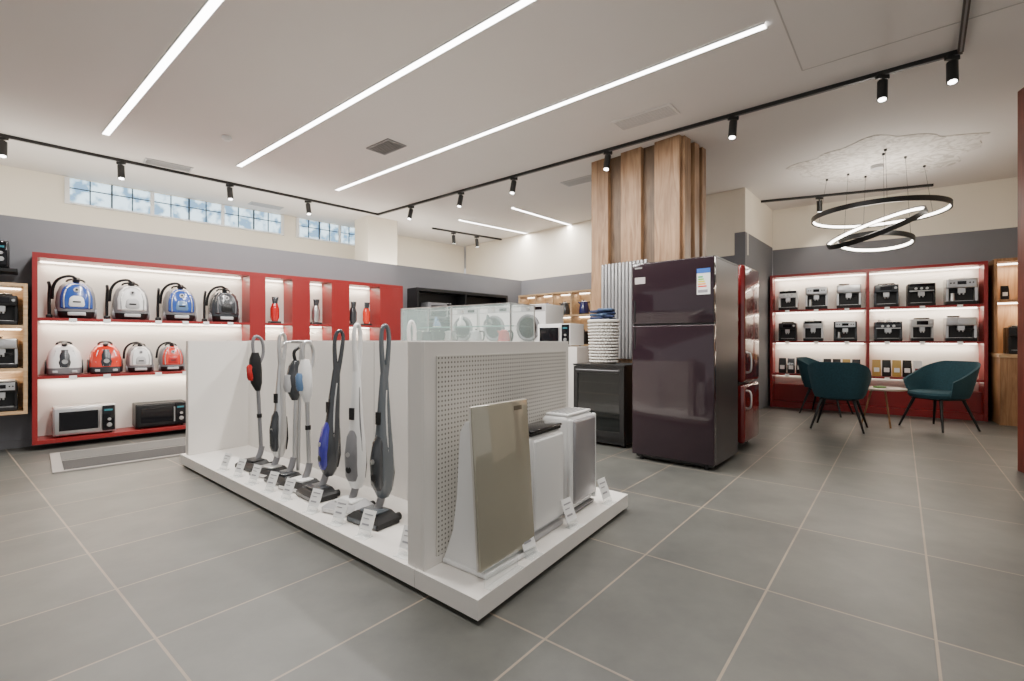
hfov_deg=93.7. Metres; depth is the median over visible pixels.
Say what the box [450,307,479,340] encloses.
washing machine
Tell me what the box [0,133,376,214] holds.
ceiling track
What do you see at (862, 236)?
ring chandelier
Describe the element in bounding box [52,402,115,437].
microwave oven
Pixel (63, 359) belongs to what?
vacuum cleaner
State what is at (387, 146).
ceiling vent grille
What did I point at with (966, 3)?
ceiling track
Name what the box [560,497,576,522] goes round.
price card
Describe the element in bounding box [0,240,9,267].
microwave oven
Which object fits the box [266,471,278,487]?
price card
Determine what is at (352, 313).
vacuum cleaner
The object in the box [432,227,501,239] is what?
ceiling track
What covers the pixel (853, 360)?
coffee bag
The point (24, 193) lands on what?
wall
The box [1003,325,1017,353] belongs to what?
espresso machine
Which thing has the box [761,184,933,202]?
ceiling track
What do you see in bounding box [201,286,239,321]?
vacuum cleaner
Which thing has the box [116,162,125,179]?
track spotlight
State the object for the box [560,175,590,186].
ceiling vent grille
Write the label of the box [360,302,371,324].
vacuum cleaner
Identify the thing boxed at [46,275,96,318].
vacuum cleaner
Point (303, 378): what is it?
vacuum cleaner
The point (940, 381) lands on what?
armchair
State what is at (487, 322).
iron
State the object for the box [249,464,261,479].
price card
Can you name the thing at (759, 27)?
ceiling strip
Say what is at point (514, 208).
ceiling strip
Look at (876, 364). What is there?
coffee bag
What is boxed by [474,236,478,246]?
track spotlight
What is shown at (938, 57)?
ceiling track
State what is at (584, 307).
electric kettle
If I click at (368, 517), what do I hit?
price card
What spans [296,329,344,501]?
vacuum cleaner
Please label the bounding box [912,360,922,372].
coffee bag
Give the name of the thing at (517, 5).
ceiling strip
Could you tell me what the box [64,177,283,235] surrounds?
window
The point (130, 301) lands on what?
vacuum cleaner
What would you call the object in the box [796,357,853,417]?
armchair
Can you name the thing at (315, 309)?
vacuum cleaner
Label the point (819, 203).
track spotlight
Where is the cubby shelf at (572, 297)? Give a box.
[518,289,590,345]
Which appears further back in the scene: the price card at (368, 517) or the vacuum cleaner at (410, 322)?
the vacuum cleaner at (410, 322)
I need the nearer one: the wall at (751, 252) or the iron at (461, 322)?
the iron at (461, 322)
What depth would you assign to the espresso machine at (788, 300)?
7.92 m
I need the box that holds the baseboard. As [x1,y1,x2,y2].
[0,429,184,449]
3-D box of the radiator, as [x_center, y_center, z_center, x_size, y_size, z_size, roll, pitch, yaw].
[1.333,-0.350,5.649,0.105,1.140,0.612,0,0,-45]
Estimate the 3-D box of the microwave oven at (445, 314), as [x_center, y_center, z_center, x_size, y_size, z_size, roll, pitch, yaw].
[-1.304,-0.501,8.375,0.500,0.300,0.288,0,0,-45]
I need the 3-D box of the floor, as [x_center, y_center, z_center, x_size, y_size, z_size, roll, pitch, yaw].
[-1.000,1.150,6.250,26.000,0.100,17.500,0,0,0]
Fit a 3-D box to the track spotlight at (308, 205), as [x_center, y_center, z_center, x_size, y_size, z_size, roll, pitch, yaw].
[-3.224,-2.102,7.603,0.122,0.225,0.083,0,0,38]
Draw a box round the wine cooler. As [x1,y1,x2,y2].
[573,362,631,447]
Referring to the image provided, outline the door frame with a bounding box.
[1018,87,1023,472]
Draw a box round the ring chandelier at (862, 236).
[811,149,952,252]
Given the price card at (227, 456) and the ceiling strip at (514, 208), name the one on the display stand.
the price card at (227, 456)
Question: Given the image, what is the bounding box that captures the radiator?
[601,259,647,359]
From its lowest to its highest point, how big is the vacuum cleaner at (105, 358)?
0.356 m
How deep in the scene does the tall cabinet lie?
6.46 m
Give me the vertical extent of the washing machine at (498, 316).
0.840 m
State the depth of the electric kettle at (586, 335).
8.78 m
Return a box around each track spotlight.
[0,137,8,157]
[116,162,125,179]
[226,184,233,199]
[304,201,311,214]
[407,206,413,219]
[451,232,455,243]
[457,192,463,206]
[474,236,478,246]
[509,177,517,193]
[603,151,611,170]
[728,116,738,139]
[815,197,822,211]
[875,75,889,102]
[944,55,959,84]
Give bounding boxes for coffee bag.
[779,358,786,372]
[787,358,794,372]
[796,359,799,372]
[852,359,859,363]
[872,360,880,375]
[882,360,890,376]
[892,360,901,376]
[902,360,911,376]
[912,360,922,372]
[1000,286,1008,298]
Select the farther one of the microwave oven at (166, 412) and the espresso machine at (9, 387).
the microwave oven at (166, 412)
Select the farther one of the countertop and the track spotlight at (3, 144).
the countertop
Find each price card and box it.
[221,452,231,466]
[235,458,246,472]
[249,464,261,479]
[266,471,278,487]
[282,477,295,495]
[308,488,323,507]
[333,498,348,519]
[359,509,376,531]
[399,525,407,549]
[522,536,535,551]
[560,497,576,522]
[597,477,610,499]
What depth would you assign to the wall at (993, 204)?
7.21 m
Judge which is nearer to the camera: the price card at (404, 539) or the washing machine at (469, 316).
the price card at (404, 539)
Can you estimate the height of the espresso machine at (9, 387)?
0.298 m
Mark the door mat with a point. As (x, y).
(68, 461)
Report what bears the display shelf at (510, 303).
on the floor
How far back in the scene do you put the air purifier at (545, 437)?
2.47 m
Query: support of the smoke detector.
attached to the ceiling
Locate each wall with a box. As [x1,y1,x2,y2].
[0,165,463,272]
[0,215,520,441]
[466,190,734,294]
[735,187,772,409]
[773,177,1017,274]
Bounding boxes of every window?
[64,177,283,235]
[296,218,354,245]
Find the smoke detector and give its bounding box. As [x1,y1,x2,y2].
[221,135,231,141]
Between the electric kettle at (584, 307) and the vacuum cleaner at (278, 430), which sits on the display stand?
the vacuum cleaner at (278, 430)
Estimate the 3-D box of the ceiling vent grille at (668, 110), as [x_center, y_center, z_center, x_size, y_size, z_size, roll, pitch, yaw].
[1.340,-2.244,4.840,0.620,0.011,0.260,0,0,40]
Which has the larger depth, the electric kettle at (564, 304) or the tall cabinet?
the electric kettle at (564, 304)
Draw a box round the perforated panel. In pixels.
[436,351,565,556]
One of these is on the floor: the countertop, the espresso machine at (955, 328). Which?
the countertop
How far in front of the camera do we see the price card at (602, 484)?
2.97 m
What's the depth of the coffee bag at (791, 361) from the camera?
7.92 m
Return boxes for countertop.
[568,346,590,406]
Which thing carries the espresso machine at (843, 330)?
in the wall shelf at (788, 390)
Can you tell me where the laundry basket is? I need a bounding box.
[587,308,619,363]
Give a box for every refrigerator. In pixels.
[632,255,737,469]
[738,264,758,443]
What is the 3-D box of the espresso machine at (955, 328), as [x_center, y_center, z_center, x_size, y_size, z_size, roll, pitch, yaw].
[6.315,-0.171,6.763,0.320,0.360,0.343,0,0,35]
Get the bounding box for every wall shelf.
[0,282,27,415]
[32,252,402,445]
[407,287,507,340]
[770,261,987,421]
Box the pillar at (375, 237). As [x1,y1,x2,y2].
[355,215,396,264]
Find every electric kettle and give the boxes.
[421,329,433,340]
[444,329,458,340]
[470,329,484,340]
[497,328,513,340]
[559,301,569,314]
[578,300,589,313]
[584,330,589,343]
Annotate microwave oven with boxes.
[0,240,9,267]
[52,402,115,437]
[132,399,185,428]
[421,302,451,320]
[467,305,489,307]
[538,323,583,346]
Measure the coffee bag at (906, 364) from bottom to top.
0.247 m
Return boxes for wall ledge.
[0,268,17,274]
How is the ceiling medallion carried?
attached to the ceiling
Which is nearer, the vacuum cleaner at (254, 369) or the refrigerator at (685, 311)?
the vacuum cleaner at (254, 369)
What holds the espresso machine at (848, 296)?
in the wall shelf at (788, 390)
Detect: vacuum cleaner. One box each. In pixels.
[44,341,83,375]
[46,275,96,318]
[86,341,122,373]
[104,279,149,319]
[122,341,153,371]
[155,282,196,320]
[155,341,184,370]
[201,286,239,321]
[235,335,271,470]
[249,332,288,477]
[264,340,312,484]
[268,297,280,322]
[278,340,319,492]
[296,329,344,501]
[310,299,321,323]
[322,323,375,516]
[347,324,401,530]
[349,301,356,324]
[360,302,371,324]
[407,320,416,340]
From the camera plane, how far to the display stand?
3.04 m
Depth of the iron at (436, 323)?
6.15 m
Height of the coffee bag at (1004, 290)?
0.190 m
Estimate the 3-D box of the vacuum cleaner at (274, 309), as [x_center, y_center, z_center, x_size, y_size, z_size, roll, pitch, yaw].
[-3.238,-0.411,6.533,0.140,0.360,0.163,0,0,-45]
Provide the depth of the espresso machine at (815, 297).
7.70 m
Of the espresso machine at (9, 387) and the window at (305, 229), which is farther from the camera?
the window at (305, 229)
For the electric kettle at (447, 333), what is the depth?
6.03 m
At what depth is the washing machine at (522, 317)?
7.19 m
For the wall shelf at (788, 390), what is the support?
on the floor
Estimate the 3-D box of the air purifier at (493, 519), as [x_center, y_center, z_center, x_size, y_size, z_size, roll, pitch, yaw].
[-0.106,0.640,2.212,0.265,0.719,0.394,0,0,38]
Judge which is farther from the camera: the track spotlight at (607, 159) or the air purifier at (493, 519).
the track spotlight at (607, 159)
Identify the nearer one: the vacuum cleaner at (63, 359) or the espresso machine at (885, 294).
the vacuum cleaner at (63, 359)
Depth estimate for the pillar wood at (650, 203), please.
5.58 m
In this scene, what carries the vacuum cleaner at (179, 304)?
in the wall shelf at (254, 292)
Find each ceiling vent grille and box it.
[143,157,192,172]
[248,201,283,209]
[366,138,406,154]
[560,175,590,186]
[611,103,679,130]
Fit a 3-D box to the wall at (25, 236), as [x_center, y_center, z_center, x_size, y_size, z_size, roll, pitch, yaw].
[-4.703,-0.085,5.403,13.718,2.370,0.150,0,0,-45]
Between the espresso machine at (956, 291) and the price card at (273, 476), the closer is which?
the price card at (273, 476)
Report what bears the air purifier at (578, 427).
on the display stand
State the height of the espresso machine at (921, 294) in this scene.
0.357 m
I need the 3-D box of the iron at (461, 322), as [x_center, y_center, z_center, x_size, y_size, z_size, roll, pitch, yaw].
[-0.635,-0.241,5.963,0.110,0.141,0.232,0,0,1]
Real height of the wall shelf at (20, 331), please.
1.280 m
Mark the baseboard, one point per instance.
(24, 442)
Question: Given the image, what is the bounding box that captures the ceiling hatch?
[774,0,1023,70]
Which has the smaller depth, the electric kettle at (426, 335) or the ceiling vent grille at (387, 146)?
the ceiling vent grille at (387, 146)
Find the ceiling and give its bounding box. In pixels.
[0,0,1023,268]
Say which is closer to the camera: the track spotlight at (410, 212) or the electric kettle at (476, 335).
the electric kettle at (476, 335)
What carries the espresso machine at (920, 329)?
in the wall shelf at (788, 390)
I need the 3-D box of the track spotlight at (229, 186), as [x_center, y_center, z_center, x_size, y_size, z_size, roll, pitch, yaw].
[-3.998,-2.102,6.807,0.122,0.225,0.083,0,0,38]
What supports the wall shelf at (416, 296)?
attached to the wall at (25, 236)
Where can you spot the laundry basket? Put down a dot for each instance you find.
(603, 327)
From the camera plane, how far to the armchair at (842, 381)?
5.79 m
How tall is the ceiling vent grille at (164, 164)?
0.011 m
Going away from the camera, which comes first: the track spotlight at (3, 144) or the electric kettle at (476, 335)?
the track spotlight at (3, 144)
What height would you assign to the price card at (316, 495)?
0.121 m
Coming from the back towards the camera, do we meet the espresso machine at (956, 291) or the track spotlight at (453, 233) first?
the track spotlight at (453, 233)
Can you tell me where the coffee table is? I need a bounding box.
[861,386,907,427]
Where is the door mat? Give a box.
[50,437,185,473]
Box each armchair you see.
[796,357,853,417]
[807,362,871,433]
[898,360,980,432]
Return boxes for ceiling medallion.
[786,132,989,183]
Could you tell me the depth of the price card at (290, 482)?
3.04 m
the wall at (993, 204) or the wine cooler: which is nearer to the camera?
the wine cooler
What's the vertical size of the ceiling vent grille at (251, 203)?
0.011 m
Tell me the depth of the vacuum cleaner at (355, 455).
2.84 m
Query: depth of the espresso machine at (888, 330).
7.18 m
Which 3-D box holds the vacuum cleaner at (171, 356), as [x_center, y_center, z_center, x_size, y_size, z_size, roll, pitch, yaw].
[-4.051,0.185,5.689,0.279,0.348,0.232,0,0,-45]
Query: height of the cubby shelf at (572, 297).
1.520 m
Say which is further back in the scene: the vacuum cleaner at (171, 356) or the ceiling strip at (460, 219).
the ceiling strip at (460, 219)
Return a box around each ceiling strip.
[101,0,224,135]
[236,0,536,166]
[334,22,766,190]
[458,219,527,233]
[511,207,570,224]
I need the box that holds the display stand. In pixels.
[180,341,627,620]
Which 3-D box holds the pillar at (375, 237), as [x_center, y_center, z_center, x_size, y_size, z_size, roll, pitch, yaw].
[-2.550,-1.758,9.000,0.600,0.976,0.500,0,0,-45]
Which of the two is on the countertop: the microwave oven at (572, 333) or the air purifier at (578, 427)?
the microwave oven at (572, 333)
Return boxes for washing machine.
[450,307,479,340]
[480,306,511,340]
[512,304,563,340]
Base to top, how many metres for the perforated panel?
0.890 m
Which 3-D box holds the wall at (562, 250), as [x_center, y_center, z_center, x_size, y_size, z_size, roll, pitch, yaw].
[1.213,-0.574,9.314,6.322,3.348,0.152,0,0,44]
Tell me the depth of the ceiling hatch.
3.54 m
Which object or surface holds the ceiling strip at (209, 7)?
attached to the ceiling
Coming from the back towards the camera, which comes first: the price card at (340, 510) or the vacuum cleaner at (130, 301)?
the vacuum cleaner at (130, 301)
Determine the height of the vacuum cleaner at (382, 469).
1.092 m
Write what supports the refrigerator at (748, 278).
on the floor
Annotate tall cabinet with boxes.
[988,257,1017,425]
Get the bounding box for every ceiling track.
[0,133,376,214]
[377,49,962,215]
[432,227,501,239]
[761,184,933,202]
[957,0,970,53]
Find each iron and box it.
[433,317,440,326]
[457,316,465,325]
[483,314,491,325]
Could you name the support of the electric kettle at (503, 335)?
in the display shelf at (510, 303)
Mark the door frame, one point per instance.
(1020, 92)
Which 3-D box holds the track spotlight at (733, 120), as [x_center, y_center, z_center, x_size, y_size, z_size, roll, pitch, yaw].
[2.180,-2.102,4.745,0.121,0.225,0.086,0,0,-41]
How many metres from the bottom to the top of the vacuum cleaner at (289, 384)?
0.998 m
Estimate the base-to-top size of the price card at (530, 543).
0.140 m
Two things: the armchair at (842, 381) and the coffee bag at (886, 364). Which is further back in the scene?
the coffee bag at (886, 364)
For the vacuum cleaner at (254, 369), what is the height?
1.039 m
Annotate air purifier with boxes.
[443,398,535,579]
[528,421,563,540]
[543,407,595,512]
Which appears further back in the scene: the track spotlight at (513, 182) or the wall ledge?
the track spotlight at (513, 182)
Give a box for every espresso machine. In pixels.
[0,293,17,324]
[0,336,17,367]
[0,379,17,411]
[779,290,798,309]
[779,322,796,340]
[803,319,823,340]
[805,286,827,308]
[834,321,856,340]
[837,284,860,307]
[874,283,898,306]
[874,320,901,340]
[906,282,935,305]
[909,318,933,340]
[943,277,977,304]
[943,316,976,340]
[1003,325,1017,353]
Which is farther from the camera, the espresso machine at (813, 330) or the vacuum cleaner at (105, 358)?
the espresso machine at (813, 330)
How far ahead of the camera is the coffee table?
6.10 m
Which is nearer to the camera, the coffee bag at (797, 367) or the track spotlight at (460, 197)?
the track spotlight at (460, 197)
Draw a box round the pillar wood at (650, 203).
[591,134,705,362]
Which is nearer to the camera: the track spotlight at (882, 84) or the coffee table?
the track spotlight at (882, 84)
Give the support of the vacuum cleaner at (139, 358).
in the wall shelf at (254, 292)
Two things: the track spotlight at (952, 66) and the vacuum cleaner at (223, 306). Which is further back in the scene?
the vacuum cleaner at (223, 306)
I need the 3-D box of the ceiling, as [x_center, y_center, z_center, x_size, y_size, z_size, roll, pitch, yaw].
[-1.000,-2.300,6.250,26.000,0.100,17.500,0,0,0]
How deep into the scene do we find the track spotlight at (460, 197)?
7.14 m
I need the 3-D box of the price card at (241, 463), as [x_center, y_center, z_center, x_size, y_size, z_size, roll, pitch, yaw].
[-2.015,0.938,3.532,0.085,0.121,0.081,0,0,29]
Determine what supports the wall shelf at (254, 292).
attached to the wall at (25, 236)
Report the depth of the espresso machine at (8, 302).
4.70 m
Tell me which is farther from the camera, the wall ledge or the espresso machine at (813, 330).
the espresso machine at (813, 330)
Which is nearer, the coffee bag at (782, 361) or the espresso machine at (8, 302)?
the espresso machine at (8, 302)
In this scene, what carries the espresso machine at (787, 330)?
in the wall shelf at (788, 390)
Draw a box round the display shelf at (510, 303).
[401,302,534,340]
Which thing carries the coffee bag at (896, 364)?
in the wall shelf at (788, 390)
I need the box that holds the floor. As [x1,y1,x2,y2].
[0,405,1023,680]

